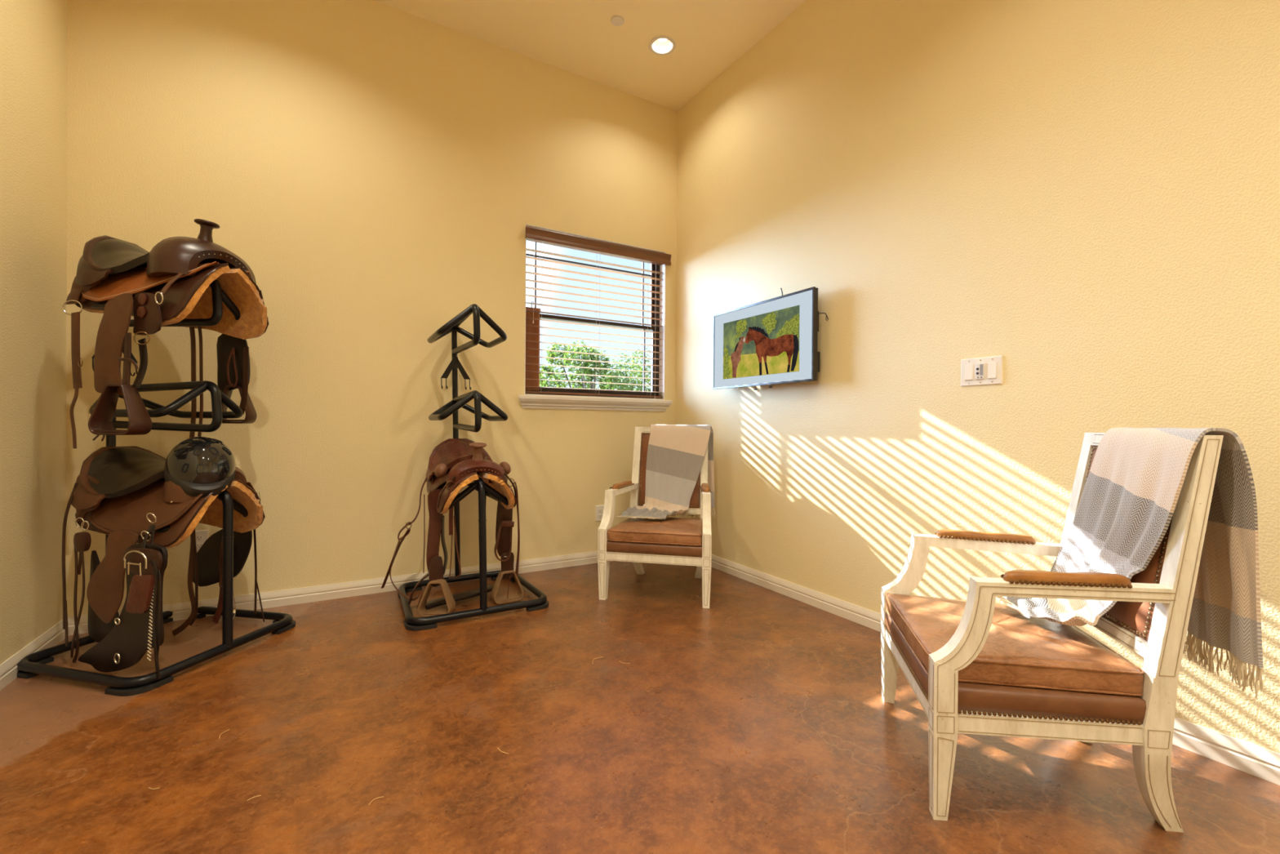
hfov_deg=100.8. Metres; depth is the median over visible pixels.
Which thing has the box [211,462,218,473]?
vent
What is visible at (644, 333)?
grille
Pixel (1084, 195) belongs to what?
wall
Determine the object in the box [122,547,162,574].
buckle
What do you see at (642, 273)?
blind
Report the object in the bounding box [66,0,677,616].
wall
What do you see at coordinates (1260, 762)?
baseboard
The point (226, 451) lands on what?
vent
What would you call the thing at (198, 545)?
socket
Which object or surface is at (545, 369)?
oak tree
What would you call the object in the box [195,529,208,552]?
wall outlet
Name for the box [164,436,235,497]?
helmet
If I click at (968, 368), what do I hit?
rocker switch
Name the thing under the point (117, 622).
ring
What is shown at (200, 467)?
vent
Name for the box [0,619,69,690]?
baseboard
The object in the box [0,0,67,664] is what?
wall
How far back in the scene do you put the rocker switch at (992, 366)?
2.15 m
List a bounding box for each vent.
[174,447,186,456]
[180,438,192,443]
[181,462,188,472]
[192,447,202,455]
[196,463,204,474]
[208,447,218,454]
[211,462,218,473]
[222,446,231,454]
[223,461,229,471]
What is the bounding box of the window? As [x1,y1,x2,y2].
[519,223,672,411]
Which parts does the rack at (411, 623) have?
rack post, frame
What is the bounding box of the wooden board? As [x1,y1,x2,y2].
[525,301,540,391]
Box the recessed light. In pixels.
[648,35,675,55]
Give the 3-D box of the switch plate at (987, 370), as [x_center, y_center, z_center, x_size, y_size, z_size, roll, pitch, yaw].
[1.409,-0.230,2.189,0.014,0.114,0.162,0,0,-30]
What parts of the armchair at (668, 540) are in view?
leg, armrest, nailhead trim, post, leg, rail, nailhead trim, seat rail, nailhead trim, rail, panel, leg, post, armrest, leg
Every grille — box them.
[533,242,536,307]
[641,262,644,325]
[643,328,645,391]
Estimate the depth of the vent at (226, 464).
2.23 m
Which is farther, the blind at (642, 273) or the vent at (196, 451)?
the blind at (642, 273)
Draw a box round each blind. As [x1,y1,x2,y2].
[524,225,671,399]
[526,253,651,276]
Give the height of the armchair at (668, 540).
0.985 m
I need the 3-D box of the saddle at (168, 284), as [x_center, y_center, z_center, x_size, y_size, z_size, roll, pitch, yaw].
[-2.065,-0.401,2.302,0.690,0.980,0.583,0,0,12]
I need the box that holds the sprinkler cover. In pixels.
[610,15,623,26]
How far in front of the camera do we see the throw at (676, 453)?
3.46 m
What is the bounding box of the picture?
[723,305,799,379]
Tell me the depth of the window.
3.96 m
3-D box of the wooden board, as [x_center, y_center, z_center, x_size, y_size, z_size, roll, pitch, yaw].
[-0.747,-0.558,3.646,0.124,0.614,0.012,0,0,-30]
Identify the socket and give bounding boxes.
[195,534,204,540]
[195,542,203,548]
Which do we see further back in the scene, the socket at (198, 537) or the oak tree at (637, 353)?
the oak tree at (637, 353)
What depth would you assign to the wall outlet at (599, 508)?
3.83 m
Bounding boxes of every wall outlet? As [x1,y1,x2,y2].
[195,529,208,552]
[595,505,604,521]
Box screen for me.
[712,286,828,390]
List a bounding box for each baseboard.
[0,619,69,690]
[67,551,597,635]
[711,554,1279,785]
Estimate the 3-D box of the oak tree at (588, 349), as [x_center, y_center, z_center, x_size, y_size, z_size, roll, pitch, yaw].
[-1.038,-0.282,11.585,2.005,3.197,2.033,1,0,45]
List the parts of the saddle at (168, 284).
rigging panel, seat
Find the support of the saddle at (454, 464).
on the rack at (411, 623)
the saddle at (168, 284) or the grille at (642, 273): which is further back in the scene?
the grille at (642, 273)
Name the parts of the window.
frame, sash, sill, sash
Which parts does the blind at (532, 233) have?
pull cord, ladder cord, rail, head rail, ladder cord, ladder cord, pull cord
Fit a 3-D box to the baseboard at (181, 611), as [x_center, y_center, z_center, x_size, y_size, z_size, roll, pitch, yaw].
[-1.199,0.934,3.309,3.400,0.083,0.016,0,0,-30]
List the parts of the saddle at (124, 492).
seat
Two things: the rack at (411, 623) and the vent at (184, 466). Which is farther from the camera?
the rack at (411, 623)
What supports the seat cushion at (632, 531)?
on the armchair at (668, 540)
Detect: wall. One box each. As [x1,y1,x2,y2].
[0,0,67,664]
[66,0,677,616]
[674,0,1279,753]
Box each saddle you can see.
[62,218,269,448]
[62,445,265,678]
[381,438,524,617]
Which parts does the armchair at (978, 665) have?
leg, nailhead trim, leg, armrest, nailhead trim, seat rail, nailhead trim, armrest, nailhead trim, post, rail, rail, nailhead trim, panel, leg, post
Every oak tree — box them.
[539,363,562,388]
[541,339,648,391]
[595,347,650,392]
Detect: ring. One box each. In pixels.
[113,653,120,663]
[114,617,120,624]
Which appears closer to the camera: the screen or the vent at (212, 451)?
the vent at (212, 451)
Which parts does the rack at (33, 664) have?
rack post, frame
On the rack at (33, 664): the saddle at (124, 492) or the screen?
the saddle at (124, 492)
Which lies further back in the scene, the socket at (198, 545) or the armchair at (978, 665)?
the socket at (198, 545)
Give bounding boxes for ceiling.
[373,0,806,111]
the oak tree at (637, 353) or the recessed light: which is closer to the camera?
the recessed light
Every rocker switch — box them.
[964,364,973,380]
[987,361,996,378]
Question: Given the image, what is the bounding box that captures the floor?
[0,560,1279,853]
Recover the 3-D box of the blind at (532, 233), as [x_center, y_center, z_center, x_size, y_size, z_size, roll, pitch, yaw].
[-0.285,-0.774,3.846,1.152,1.124,0.098,0,0,-30]
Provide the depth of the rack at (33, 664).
2.26 m
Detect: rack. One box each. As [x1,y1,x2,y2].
[17,279,295,696]
[397,303,548,631]
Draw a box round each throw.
[614,424,715,519]
[995,426,1263,698]
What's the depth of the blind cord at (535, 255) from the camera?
3.70 m
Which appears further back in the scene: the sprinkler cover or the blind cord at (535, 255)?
the blind cord at (535, 255)
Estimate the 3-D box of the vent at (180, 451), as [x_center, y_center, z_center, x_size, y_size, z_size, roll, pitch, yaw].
[-1.873,0.101,2.154,0.037,0.037,0.020,0,0,-30]
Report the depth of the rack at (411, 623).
2.80 m
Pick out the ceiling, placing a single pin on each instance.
(580, 37)
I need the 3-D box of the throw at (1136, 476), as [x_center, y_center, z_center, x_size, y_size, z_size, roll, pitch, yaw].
[1.326,0.316,1.553,0.416,0.632,0.574,1,0,14]
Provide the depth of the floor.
1.63 m
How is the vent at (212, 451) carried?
attached to the helmet
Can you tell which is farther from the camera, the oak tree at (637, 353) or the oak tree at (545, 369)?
the oak tree at (637, 353)
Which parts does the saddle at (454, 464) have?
seat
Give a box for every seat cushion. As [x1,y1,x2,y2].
[607,516,702,546]
[885,593,1143,696]
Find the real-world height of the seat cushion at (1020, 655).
0.077 m
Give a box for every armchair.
[597,426,711,608]
[880,432,1223,831]
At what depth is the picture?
3.17 m
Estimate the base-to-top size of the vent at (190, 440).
0.019 m
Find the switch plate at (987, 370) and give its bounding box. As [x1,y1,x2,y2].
[960,355,1002,386]
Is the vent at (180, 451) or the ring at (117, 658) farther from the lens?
the vent at (180, 451)

